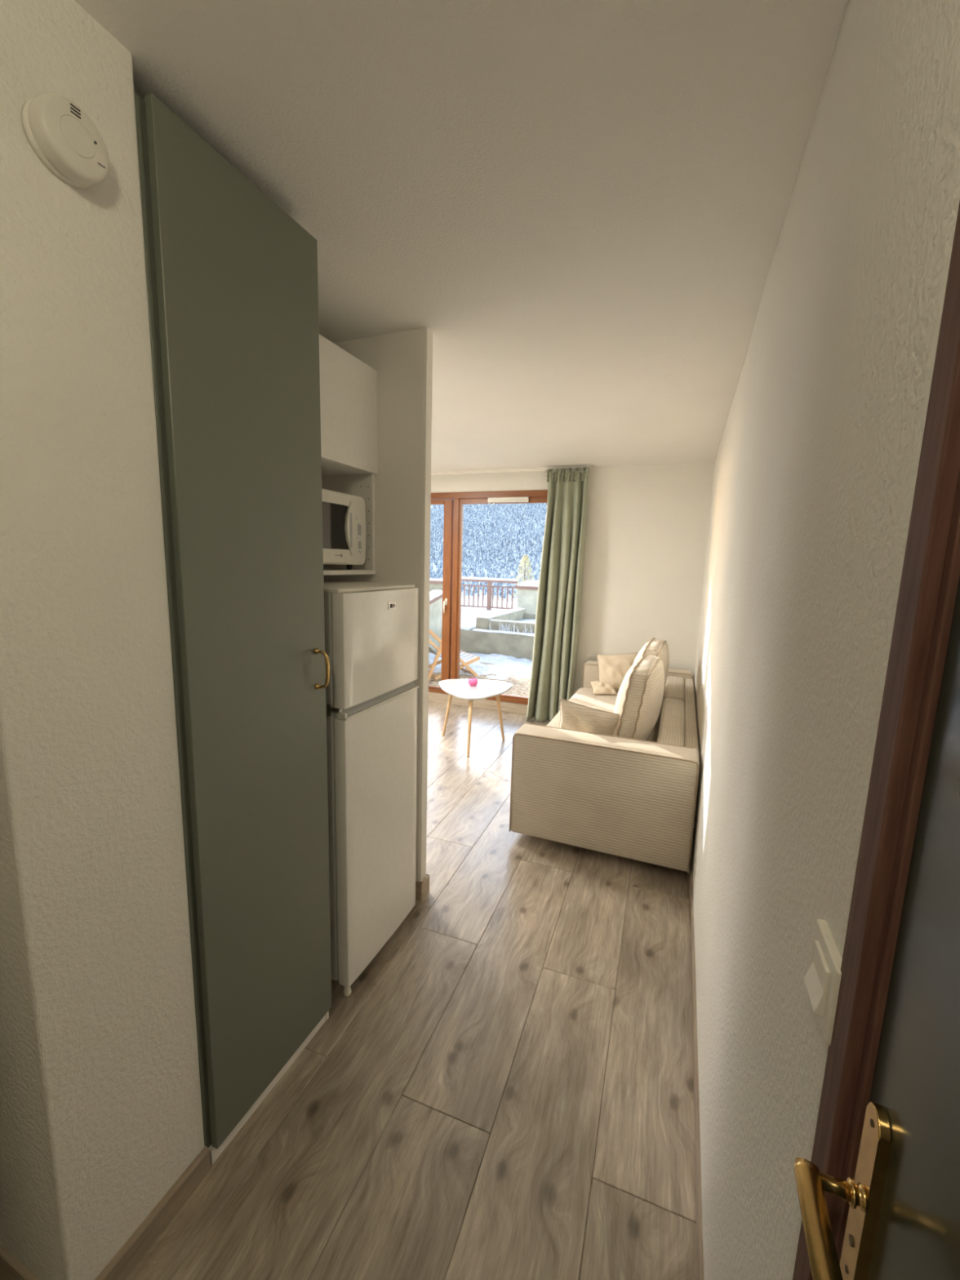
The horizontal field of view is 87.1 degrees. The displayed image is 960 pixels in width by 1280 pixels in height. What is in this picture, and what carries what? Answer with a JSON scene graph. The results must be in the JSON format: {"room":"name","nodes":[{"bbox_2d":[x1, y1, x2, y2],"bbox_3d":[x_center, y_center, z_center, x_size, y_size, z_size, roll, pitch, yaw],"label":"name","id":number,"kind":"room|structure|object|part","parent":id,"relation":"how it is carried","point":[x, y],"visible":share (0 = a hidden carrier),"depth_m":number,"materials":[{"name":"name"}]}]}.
{"room":"apartment entrance hallway","nodes":[
{"label":"apartment entrance hallway","id":0,"kind":"room"},
{"bbox_2d":[0,0,204,1279],"bbox_3d":[-1.001,0.127,1.066,0.620,2.442,0.302,5,9,21],"label":"wall","id":1,"kind":"structure","parent":0,"point":[101,1113],"depth_m":0.93,"materials":[{"name":"beige paint"}]},
{"bbox_2d":[21,92,109,188],"bbox_3d":[-0.659,-0.801,0.811,0.046,0.106,0.106,5,9,21],"label":"smoke detector","id":2,"kind":"object","parent":1,"relation":"attached to","point":[64,138],"visible":1,"depth_m":0.79,"materials":[{"name":"white plastic"}]},
{"bbox_2d":[94,1146,210,1279],"bbox_3d":[-0.744,1.326,1.129,0.014,0.068,0.312,5,9,21],"label":"baseboard","id":3,"kind":"structure","parent":1,"relation":"attached to","point":[134,1249],"depth_m":1.15,"materials":[{"name":"grey wood"}]},
{"bbox_2d":[0,701,697,1279],"bbox_3d":[-1.130,1.184,2.586,4.796,0.120,6.200,5,9,21],"label":"floor","id":4,"kind":"structure","parent":0,"point":[504,1091],"depth_m":1.48,"materials":[{"name":"grey wood"}]},
{"bbox_2d":[133,92,331,1164],"bbox_3d":[-0.816,0.113,1.413,0.659,2.372,0.474,5,9,21],"label":"closet","id":5,"kind":"object","parent":4,"relation":"on","point":[232,277],"visible":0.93,"depth_m":1.23,"materials":[{"name":"green laminate"}]},
{"bbox_3d":[-0.676,0.138,1.107,0.036,2.306,0.009,5,9,21],"label":"door edge post","id":6,"kind":"part","parent":5,"relation":"part of","materials":[{"name":"green laminate"}]},
{"bbox_3d":[-0.460,0.087,1.476,0.047,0.124,0.018,5,9,21],"label":"handle","id":7,"kind":"part","parent":5,"relation":"part of","materials":[{"name":"gold metal"}]},
{"bbox_2d":[323,580,419,995],"bbox_3d":[-0.612,0.501,1.986,0.576,1.440,0.492,5,9,21],"label":"fridge","id":8,"kind":"object","parent":4,"relation":"on","point":[371,628],"visible":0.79,"depth_m":1.78,"materials":[{"name":"white metal"}]},
{"bbox_3d":[-0.353,0.006,1.813,0.046,0.368,0.486,5,9,21],"label":"freezer door","id":9,"kind":"part","parent":8,"relation":"part of","materials":[{"name":"white metal"}]},
{"bbox_3d":[-0.373,0.704,1.921,0.046,0.970,0.486,5,9,21],"label":"door","id":10,"kind":"part","parent":8,"relation":"part of","materials":[{"name":"white metal"}]},
{"bbox_2d":[438,679,512,757],"bbox_3d":[-0.110,0.641,4.384,0.647,0.461,0.765,5,9,21],"label":"coffee table","id":11,"kind":"object","parent":4,"relation":"on","point":[459,688],"visible":0.99,"depth_m":4.36,"materials":[{"name":"white wood"}]},
{"bbox_3d":[-0.281,0.632,4.456,0.098,0.446,0.033,3,9,9],"label":"leg","id":12,"kind":"part","parent":11,"relation":"part of","materials":[{"name":"brown wood"}]},
{"bbox_3d":[-0.087,0.701,4.045,0.033,0.449,0.150,3,9,7],"label":"leg","id":13,"kind":"part","parent":11,"relation":"part of","materials":[{"name":"brown wood"}]},
{"bbox_2d":[467,680,478,686],"bbox_3d":[-0.062,0.369,4.430,0.088,0.064,0.088,5,9,21],"label":"glass","id":14,"kind":"object","parent":11,"relation":"on","point":[470,682],"visible":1,"depth_m":4.41,"materials":[{"name":"pink glass"}]},
{"bbox_3d":[0.173,0.655,4.390,0.099,0.446,0.033,3,9,8],"label":"leg","id":15,"kind":"part","parent":11,"relation":"part of","materials":[{"name":"brown wood"}]},
{"bbox_2d":[509,660,699,873],"bbox_3d":[1.013,0.690,3.656,0.965,0.647,2.273,5,9,21],"label":"sofa","id":16,"kind":"object","parent":4,"relation":"on","point":[631,798],"visible":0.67,"depth_m":2.62,"materials":[{"name":"fabric"}]},
{"bbox_2d":[559,697,619,735],"bbox_3d":[0.633,0.503,2.946,0.401,0.322,0.186,6,10,28],"label":"throw pillow","id":17,"kind":"object","parent":16,"relation":"on","point":[573,715],"visible":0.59,"depth_m":2.86,"materials":[{"name":"beige fabric"}]},
{"bbox_2d":[589,680,617,694],"bbox_3d":[1.052,0.411,4.313,0.205,0.105,0.161,1,9,-2],"label":"throw pillow","id":18,"kind":"object","parent":16,"relation":"on","point":[598,687],"visible":0.97,"depth_m":4.26,"materials":[{"name":"beige fabric"}]},
{"bbox_2d":[546,687,663,742],"bbox_3d":[0.912,0.658,3.692,0.745,0.225,1.882,5,9,21],"label":"seat cushion","id":19,"kind":"object","parent":16,"relation":"on","point":[584,695],"depth_m":4.04,"materials":[{"name":"beige fabric"}]},
{"bbox_3d":[0.638,0.813,2.693,0.929,0.580,0.190,5,9,21],"label":"armrest","id":20,"kind":"part","parent":16,"relation":"part of","materials":[{"name":"beige fabric"}]},
{"bbox_3d":[0.646,0.532,2.650,0.905,0.028,0.166,5,9,21],"label":"armrest","id":21,"kind":"part","parent":16,"relation":"part of","materials":[{"name":"beige fabric"}]},
{"bbox_2d":[596,652,637,690],"bbox_3d":[1.196,0.281,4.377,0.391,0.351,0.187,5,9,21],"label":"throw pillow","id":22,"kind":"object","parent":16,"relation":"on","point":[612,668],"visible":0.58,"depth_m":4.34,"materials":[{"name":"beige fabric"}]},
{"bbox_3d":[1.411,0.533,4.604,0.929,0.590,0.190,5,9,21],"label":"armrest","id":23,"kind":"part","parent":16,"relation":"part of","materials":[{"name":"beige fabric"}]},
{"bbox_2d":[613,653,664,740],"bbox_3d":[0.961,0.380,3.053,0.272,0.540,0.682,7,10,30],"label":"cushion","id":24,"kind":"object","parent":16,"relation":"on","point":[639,699],"visible":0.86,"depth_m":2.77,"materials":[{"name":"beige fabric"}]},
{"bbox_3d":[1.419,0.248,4.560,0.905,0.028,0.166,5,9,21],"label":"armrest","id":25,"kind":"part","parent":16,"relation":"part of","materials":[{"name":"beige fabric"}]},
{"bbox_2d":[632,637,668,685],"bbox_3d":[1.222,0.280,3.679,0.274,0.557,0.682,7,10,29],"label":"cushion","id":26,"kind":"object","parent":16,"relation":"on","point":[656,647],"visible":0.35,"depth_m":3.48,"materials":[{"name":"beige fabric"}]},
{"bbox_2d":[656,697,684,746],"bbox_3d":[1.189,0.570,3.138,0.143,0.175,1.060,5,9,21],"label":"cushion","id":27,"kind":"object","parent":16,"relation":"on","point":[671,731],"depth_m":3.03,"materials":[{"name":"beige fabric"}]},
{"bbox_2d":[663,675,684,702],"bbox_3d":[1.540,0.445,4.008,0.143,0.175,0.774,5,9,21],"label":"cushion","id":28,"kind":"object","parent":16,"relation":"on","point":[674,685],"depth_m":3.92,"materials":[{"name":"beige fabric"}]},
{"bbox_3d":[1.430,0.722,3.492,0.068,0.540,1.910,5,9,21],"label":"backrest","id":29,"kind":"part","parent":16,"relation":"part of","materials":[{"name":"beige fabric"}]},
{"bbox_2d":[323,327,432,902],"bbox_3d":[-1.657,-0.147,2.710,3.104,2.442,0.078,5,9,21],"label":"wall","id":30,"kind":"structure","parent":0,"point":[402,361],"depth_m":2.07,"materials":[{"name":"white paint"}]},
{"bbox_2d":[74,0,848,471],"bbox_3d":[-1.124,-1.346,2.220,4.550,0.154,6.200,5,9,21],"label":"ceiling","id":31,"kind":"structure","parent":0,"point":[583,205],"depth_m":1.16,"materials":[{"name":"white paint"}]},
{"bbox_2d":[431,465,590,475],"bbox_3d":[-0.248,-1.670,5.045,2.670,0.030,0.024,5,9,21],"label":"rail","id":32,"kind":"object","parent":31,"relation":"attached to","point":[526,469],"visible":0.56,"depth_m":4.85,"materials":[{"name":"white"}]},
{"bbox_2d":[525,466,589,721],"bbox_3d":[0.723,-0.383,4.782,0.475,2.384,0.203,4,9,16],"label":"curtain","id":33,"kind":"object","parent":32,"relation":"hanging from","point":[559,597],"visible":0.96,"depth_m":4.74,"materials":[{"name":"green fabric"}]},
{"bbox_2d":[428,462,714,705],"bbox_3d":[0.043,-0.500,5.297,4.420,2.442,0.220,5,9,21],"label":"wall","id":34,"kind":"structure","parent":0,"point":[647,526],"depth_m":4.58,"materials":[{"name":"beige paint"}]},
{"bbox_2d":[428,692,527,715],"bbox_3d":[-0.047,0.671,5.376,4.190,0.100,0.014,5,9,21],"label":"baseboard","id":35,"kind":"structure","parent":34,"relation":"attached to","point":[434,697],"depth_m":5.34,"materials":[{"name":"orange wood"}]},
{"bbox_2d":[428,489,547,704],"bbox_3d":[-0.383,-0.467,5.347,2.600,2.123,0.134,5,9,21],"label":"sliding door frame","id":36,"kind":"structure","parent":34,"relation":"in","point":[453,502],"depth_m":5.25,"materials":[{"name":"orange wood"}]},
{"bbox_3d":[-0.939,0.474,5.719,1.128,0.017,0.057,5,9,21],"label":"sash rail","id":37,"kind":"part","parent":36,"relation":"part of","materials":[{"name":"orange wood"}]},
{"bbox_3d":[-0.884,-1.471,5.418,1.128,0.045,0.057,5,9,21],"label":"sash rail","id":38,"kind":"part","parent":36,"relation":"part of","materials":[{"name":"orange wood"}]},
{"bbox_3d":[-0.372,-0.350,5.310,0.022,0.130,0.044,5,9,21],"label":"lever","id":39,"kind":"part","parent":36,"relation":"part of","materials":[{"name":"white plastic"}]},
{"bbox_3d":[-0.401,0.557,5.535,2.600,0.043,0.072,5,9,21],"label":"frame sill","id":40,"kind":"part","parent":36,"relation":"part of","materials":[{"name":"orange wood"}]},
{"bbox_2d":[487,497,528,502],"bbox_3d":[0.273,-1.370,4.935,0.421,0.049,0.026,5,9,21],"label":"air vent","id":41,"kind":"object","parent":36,"relation":"attached to","point":[494,500],"visible":1,"depth_m":4.93,"materials":[{"name":"white plastic"}]},
{"bbox_2d":[691,0,959,1279],"bbox_3d":[0.875,0.094,1.619,0.144,2.442,6.200,5,9,21],"label":"wall","id":42,"kind":"structure","parent":0,"point":[816,463],"depth_m":0.69,"materials":[{"name":"beige paint"}]},
{"bbox_2d":[689,851,704,1279],"bbox_3d":[1.097,1.152,2.620,0.012,0.058,4.328,5,9,21],"label":"baseboard","id":43,"kind":"structure","parent":42,"relation":"attached to","point":[696,1106],"depth_m":1.40,"materials":[{"name":"grey wood"}]},
{"bbox_2d":[804,919,841,1045],"bbox_3d":[0.330,0.327,0.488,0.017,0.075,0.076,5,9,21],"label":"light switch","id":44,"kind":"object","parent":42,"relation":"attached to","point":[822,979],"visible":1,"depth_m":0.47,"materials":[{"name":"white plastic"}]},
{"bbox_2d":[792,200,959,1279],"bbox_3d":[0.149,0.502,0.023,0.105,2.085,0.971,5,9,21],"label":"door","id":45,"kind":"structure","parent":42,"relation":"in","point":[878,1192],"depth_m":0.36,"materials":[{"name":"green paint"}]},
{"bbox_3d":[0.251,0.427,0.344,0.048,0.017,0.117,5,9,21],"label":"lever","id":46,"kind":"part","parent":45,"relation":"part of","materials":[{"name":"gold metal"}]},
{"bbox_3d":[0.297,0.446,0.392,0.008,0.191,0.026,5,9,21],"label":"handle plate","id":47,"kind":"part","parent":45,"relation":"part of","materials":[{"name":"gold metal"}]},
{"bbox_3d":[-1.667,0.067,1.328,0.825,2.442,0.295,5,9,21],"label":"wall","id":48,"kind":"structure","parent":0,"visible":0},
{"bbox_2d":[0,1244,39,1279],"bbox_3d":[-1.467,1.286,1.253,1.451,0.068,0.013,5,9,21],"label":"baseboard","id":49,"kind":"structure","parent":48,"relation":"attached to","point":[11,1268],"depth_m":1.05,"materials":[{"name":"grey wood"}]},
{"bbox_3d":[-1.042,0.001,1.869,0.100,2.442,1.180,5,9,21],"label":"wall","id":50,"kind":"structure","parent":0,"visible":0},
{"bbox_2d":[319,333,377,575],"bbox_3d":[-0.719,-0.659,1.883,0.378,0.816,0.631,5,9,21],"label":"upper cabinet","id":51,"kind":"object","parent":50,"relation":"attached to","point":[348,385],"visible":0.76,"depth_m":1.95,"materials":[{"name":"white laminate"}]},
{"bbox_2d":[321,488,365,569],"bbox_3d":[-0.700,-0.420,1.937,0.336,0.292,0.461,5,9,21],"label":"microwave","id":52,"kind":"object","parent":51,"relation":"on","point":[344,515],"visible":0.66,"depth_m":1.94,"materials":[{"name":"white plastic"}]},
{"bbox_3d":[-0.575,-0.411,1.831,0.009,0.262,0.345,5,9,21],"label":"door","id":53,"kind":"part","parent":52,"relation":"part of","materials":[{"name":"white plastic"}]},
{"bbox_3d":[-0.513,-0.438,1.970,0.014,0.216,0.038,5,9,21],"label":"handle","id":54,"kind":"part","parent":52,"relation":"part of","materials":[{"name":"white plastic"}]},
{"bbox_2d":[356,518,361,552],"bbox_3d":[-0.491,-0.423,2.048,0.002,0.138,0.032,5,9,21],"label":"control panel","id":55,"kind":"object","parent":52,"relation":"attached to","point":[358,520],"depth_m":2.05,"materials":[{"name":"grey plastic"}]},
{"bbox_3d":[-0.727,-0.674,1.882,0.358,0.018,0.594,5,9,21],"label":"panel","id":56,"kind":"part","parent":51,"relation":"part of","materials":[{"name":"white laminate"}]},
{"bbox_3d":[-0.546,-0.848,1.786,0.018,0.402,0.631,5,9,21],"label":"door","id":57,"kind":"part","parent":51,"relation":"part of","materials":[{"name":"white laminate"}]},
{"bbox_3d":[-0.611,-0.702,2.164,0.364,0.812,0.018,5,9,21],"label":"panel","id":58,"kind":"part","parent":51,"relation":"part of","materials":[{"name":"white laminate"}]},
{"bbox_2d":[323,568,375,575],"bbox_3d":[-0.730,-0.265,1.943,0.357,0.018,0.629,5,9,21],"label":"shelf","id":59,"kind":"object","parent":51,"relation":"attached to","point":[326,571],"depth_m":2.03,"materials":[{"name":"white laminate"}]},
{"label":"outside","id":60,"kind":"structure","parent":0,"visible":0},
{"bbox_2d":[428,661,532,697],"bbox_3d":[0.171,0.577,7.000,13.000,0.200,2.760,5,9,21],"label":"terrace","id":61,"kind":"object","parent":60,"point":[521,686],"visible":0.11,"depth_m":6.59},
{"bbox_2d":[428,590,442,653],"bbox_3d":[-1.222,-0.082,7.419,0.260,1.195,2.610,5,9,21],"label":"wall block","id":62,"kind":"object","parent":61,"relation":"on","point":[435,596],"visible":0.1,"depth_m":8.34,"materials":[{"name":"concrete"}]},
{"bbox_2d":[428,628,479,681],"bbox_3d":[-0.617,-0.020,6.686,1.148,1.011,0.636,-3,10,-29],"label":"deckchair","id":63,"kind":"object","parent":61,"relation":"on","point":[464,656],"visible":0.41,"depth_m":6.69,"materials":[{"name":"brown wood"}]},
{"bbox_3d":[-0.772,-0.060,6.917,1.105,1.011,0.024,-3,10,-29],"label":"rail","id":64,"kind":"part","parent":63,"relation":"part of","materials":[{"name":"brown wood"}]},
{"bbox_3d":[-0.535,0.295,7.074,0.661,0.267,0.024,-3,10,-29],"label":"seat rail","id":65,"kind":"part","parent":63,"relation":"part of","materials":[{"name":"brown wood"}]},
{"bbox_3d":[-0.294,0.368,6.647,0.661,0.267,0.024,-3,10,-29],"label":"seat rail","id":66,"kind":"part","parent":63,"relation":"part of","materials":[{"name":"brown wood"}]},
{"bbox_2d":[428,650,532,679],"bbox_3d":[2.399,0.653,6.349,7.400,0.214,2.080,5,9,21],"label":"snow cover","id":67,"kind":"object","parent":61,"relation":"on","point":[504,666],"visible":0.1,"depth_m":7.30,"materials":[{"name":"white snow"}]},
{"bbox_2d":[460,629,533,660],"bbox_3d":[-0.698,0.025,8.784,16.000,0.495,0.240,5,9,21],"label":"wall","id":68,"kind":"structure","parent":61,"relation":"on","point":[516,646],"depth_m":8.26,"materials":[{"name":"concrete"}]},
{"bbox_2d":[471,628,534,635],"bbox_3d":[3.151,0.113,7.268,7.000,0.027,0.300,5,9,21],"label":"ledge","id":69,"kind":"object","parent":68,"relation":"on","point":[474,629],"visible":0.21,"depth_m":8.29,"materials":[{"name":"white"}]},
{"bbox_2d":[488,622,532,633],"bbox_3d":[0.564,-0.214,8.402,0.865,0.162,0.052,5,9,21],"label":"stalks","id":70,"kind":"object","parent":69,"relation":"on","point":[502,627],"visible":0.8,"depth_m":8.44,"materials":[{"name":"white"}]},
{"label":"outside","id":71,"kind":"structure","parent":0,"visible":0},
{"bbox_3d":[-0.939,-0.221,10.864,18.000,0.530,3.470,5,9,21],"label":"ground","id":72,"kind":"structure","parent":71,"visible":0},
{"bbox_2d":[429,577,442,591],"bbox_3d":[-4.221,-1.350,13.688,7.670,0.910,0.340,5,9,21],"label":"parapet","id":73,"kind":"object","parent":72,"relation":"on","point":[434,584],"visible":0.02,"depth_m":12.28,"materials":[{"name":"concrete"}]},
{"bbox_2d":[441,608,502,630],"bbox_3d":[-4.255,-0.815,11.777,10.085,0.046,3.300,5,9,21],"label":"snow","id":74,"kind":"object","parent":72,"relation":"on","point":[468,620],"visible":0.05,"depth_m":10.37,"materials":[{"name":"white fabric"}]},
{"bbox_2d":[461,576,517,609],"bbox_3d":[0.052,-1.053,11.797,1.685,0.825,0.090,5,9,21],"label":"railing","id":75,"kind":"object","parent":74,"relation":"on","point":[489,602],"visible":0.84,"depth_m":11.70,"materials":[{"name":"brown paint"}]},
{"bbox_3d":[0.045,-0.777,11.840,1.685,0.035,0.040,5,9,21],"label":"rail","id":76,"kind":"part","parent":75,"relation":"part of","materials":[{"name":"brown paint"}]},
{"bbox_3d":[0.058,-1.259,11.765,1.685,0.030,0.040,5,9,21],"label":"rail","id":77,"kind":"part","parent":75,"relation":"part of","materials":[{"name":"brown paint"}]},
{"bbox_3d":[0.216,-0.987,11.740,0.090,0.720,0.080,5,9,21],"label":"post","id":78,"kind":"part","parent":75,"relation":"part of","materials":[{"name":"brown paint"}]},
{"bbox_3d":[0.062,-1.382,11.746,1.685,0.060,0.070,5,9,21],"label":"rail","id":79,"kind":"part","parent":75,"relation":"part of","materials":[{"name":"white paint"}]},
{"bbox_2d":[475,608,536,633],"bbox_3d":[3.776,-0.106,8.352,7.405,0.277,2.215,5,9,21],"label":"concrete planter","id":80,"kind":"object","parent":72,"relation":"on","point":[518,616],"visible":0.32,"depth_m":8.65,"materials":[{"name":"white"}]},
{"bbox_2d":[514,580,538,613],"bbox_3d":[1.710,-0.897,11.269,1.790,0.891,0.620,5,9,21],"label":"concrete pillar","id":81,"kind":"structure","parent":72,"relation":"on","point":[527,593],"depth_m":11.23,"materials":[{"name":"white concrete"}]},
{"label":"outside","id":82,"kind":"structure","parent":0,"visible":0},
{"bbox_2d":[430,504,545,611],"bbox_3d":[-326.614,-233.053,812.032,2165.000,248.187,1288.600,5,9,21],"label":"hillside","id":83,"kind":"structure","parent":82,"point":[509,599],"depth_m":392.77,"materials":[{"name":"white"}]},
{"bbox_2d":[430,551,432,561],"bbox_3d":[-51.323,-87.096,526.702,4.376,15.234,3.969,5,9,18],"label":"conifer","id":84,"kind":"object","parent":83,"relation":"on","point":[431,556],"visible":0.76,"depth_m":525.63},
{"bbox_2d":[471,559,475,573],"bbox_3d":[-5.821,-66.632,461.915,4.185,15.105,4.696,4,9,16],"label":"conifer","id":85,"kind":"object","parent":83,"relation":"on","point":[473,564],"visible":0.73,"depth_m":461.16,"materials":[{"name":"white plant"}]},
{"bbox_2d":[474,582,477,593],"bbox_3d":[-3.231,-40.806,390.460,3.708,13.106,3.653,-5,11,-35],"label":"conifer","id":86,"kind":"object","parent":83,"relation":"on","point":[476,587],"visible":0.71,"depth_m":389.76,"materials":[{"name":"plant"}]},
{"bbox_2d":[480,561,484,577],"bbox_3d":[2.160,-62.089,444.256,4.389,15.575,4.788,6,10,25],"label":"conifer","id":87,"kind":"object","parent":83,"relation":"on","point":[482,566],"visible":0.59,"depth_m":443.28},
{"bbox_2d":[481,567,485,577],"bbox_3d":[3.227,-55.868,427.730,3.730,14.317,4.112,1,9,-3],"label":"conifer","id":88,"kind":"object","parent":83,"relation":"on","point":[483,570],"visible":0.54,"depth_m":426.92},
{"bbox_2d":[481,582,486,595],"bbox_3d":[3.155,-38.720,383.584,3.707,13.300,3.762,2,9,2],"label":"conifer","id":89,"kind":"object","parent":83,"relation":"on","point":[483,582],"visible":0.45,"depth_m":382.78,"materials":[{"name":"plant"}]},
{"bbox_2d":[483,556,486,568],"bbox_3d":[4.652,-73.225,482.778,3.941,14.221,4.421,8,11,36],"label":"conifer","id":90,"kind":"object","parent":83,"relation":"on","point":[485,562],"visible":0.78,"depth_m":481.88,"materials":[{"name":"white plant"}]},
{"bbox_2d":[430,502,546,564],"bbox_3d":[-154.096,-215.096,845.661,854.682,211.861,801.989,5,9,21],"label":"forest","id":91,"kind":"object","parent":83,"relation":"on","point":[496,542],"visible":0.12,"depth_m":660.99,"materials":[{"name":"white plant"}]},
{"bbox_2d":[488,563,492,574],"bbox_3d":[9.610,-60.317,438.391,4.089,14.456,4.030,-1,9,-14],"label":"conifer","id":92,"kind":"object","parent":83,"relation":"on","point":[491,566],"visible":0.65,"depth_m":437.47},
{"bbox_2d":[493,582,497,595],"bbox_3d":[11.364,-38.130,381.096,4.029,13.106,3.693,-1,9,-18],"label":"conifer","id":93,"kind":"object","parent":83,"relation":"on","point":[495,584],"visible":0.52,"depth_m":380.27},
{"bbox_2d":[494,561,497,573],"bbox_3d":[14.791,-63.807,450.084,3.579,12.459,3.246,0,9,-9],"label":"conifer","id":94,"kind":"object","parent":83,"relation":"on","point":[496,568],"visible":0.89,"depth_m":449.38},
{"bbox_2d":[496,565,499,577],"bbox_3d":[15.534,-57.111,431.150,3.328,12.012,3.734,0,9,-12],"label":"conifer","id":95,"kind":"object","parent":83,"relation":"on","point":[498,573],"visible":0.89,"depth_m":430.38,"materials":[{"name":"white plant"}]},
{"bbox_2d":[498,587,502,597],"bbox_3d":[15.456,-34.594,373.147,3.269,11.382,2.966,1,9,-4],"label":"conifer","id":96,"kind":"object","parent":83,"relation":"on","point":[500,592],"visible":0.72,"depth_m":372.46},
{"bbox_2d":[500,568,504,583],"bbox_3d":[18.834,-52.711,416.152,4.407,14.175,3.928,-3,10,-27],"label":"conifer","id":97,"kind":"object","parent":83,"relation":"on","point":[503,574],"visible":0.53,"depth_m":415.20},
{"bbox_2d":[504,562,507,575],"bbox_3d":[23.068,-62.079,441.030,3.853,13.415,3.495,5,9,19],"label":"conifer","id":98,"kind":"object","parent":83,"relation":"on","point":[506,566],"visible":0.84,"depth_m":440.26,"materials":[{"name":"white plant"}]},
{"bbox_2d":[505,564,511,578],"bbox_3d":[24.421,-57.058,424.741,4.332,15.373,4.726,-7,12,-43],"label":"conifer","id":99,"kind":"object","parent":83,"relation":"on","point":[508,567],"visible":0.59,"depth_m":423.91,"materials":[{"name":"white plant"}]},
{"bbox_2d":[506,571,510,586],"bbox_3d":[23.072,-48.408,403.523,4.690,15.086,4.180,-3,10,-27],"label":"conifer","id":100,"kind":"object","parent":83,"relation":"on","point":[508,574],"visible":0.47,"depth_m":402.53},
{"bbox_2d":[509,582,513,595],"bbox_3d":[24.082,-39.016,379.905,4.092,14.465,4.032,1,9,-2],"label":"conifer","id":101,"kind":"object","parent":83,"relation":"on","point":[512,584],"visible":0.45,"depth_m":379.02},
{"bbox_2d":[513,564,517,578],"bbox_3d":[30.206,-57.424,425.535,4.027,14.532,4.517,0,9,-13],"label":"conifer","id":102,"kind":"object","parent":83,"relation":"on","point":[515,573],"visible":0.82,"depth_m":424.63,"materials":[{"name":"white plant"}]},
{"bbox_2d":[509,555,534,608],"bbox_3d":[2.746,-3.302,31.049,1.784,3.840,1.821,5,9,21],"label":"tree","id":103,"kind":"object","parent":83,"relation":"on","point":[526,556],"visible":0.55,"depth_m":30.87,"materials":[{"name":"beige plant"}]},
{"bbox_2d":[532,555,535,572],"bbox_3d":[47.627,-66.912,446.304,4.324,15.055,3.922,7,10,30],"label":"conifer","id":104,"kind":"object","parent":83,"relation":"on","point":[534,561],"visible":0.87,"depth_m":445.34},
{"bbox_2d":[535,564,539,577],"bbox_3d":[47.621,-56.397,419.478,4.207,14.929,4.590,7,10,30],"label":"conifer","id":105,"kind":"object","parent":83,"relation":"on","point":[537,567],"visible":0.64,"depth_m":418.46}
]}

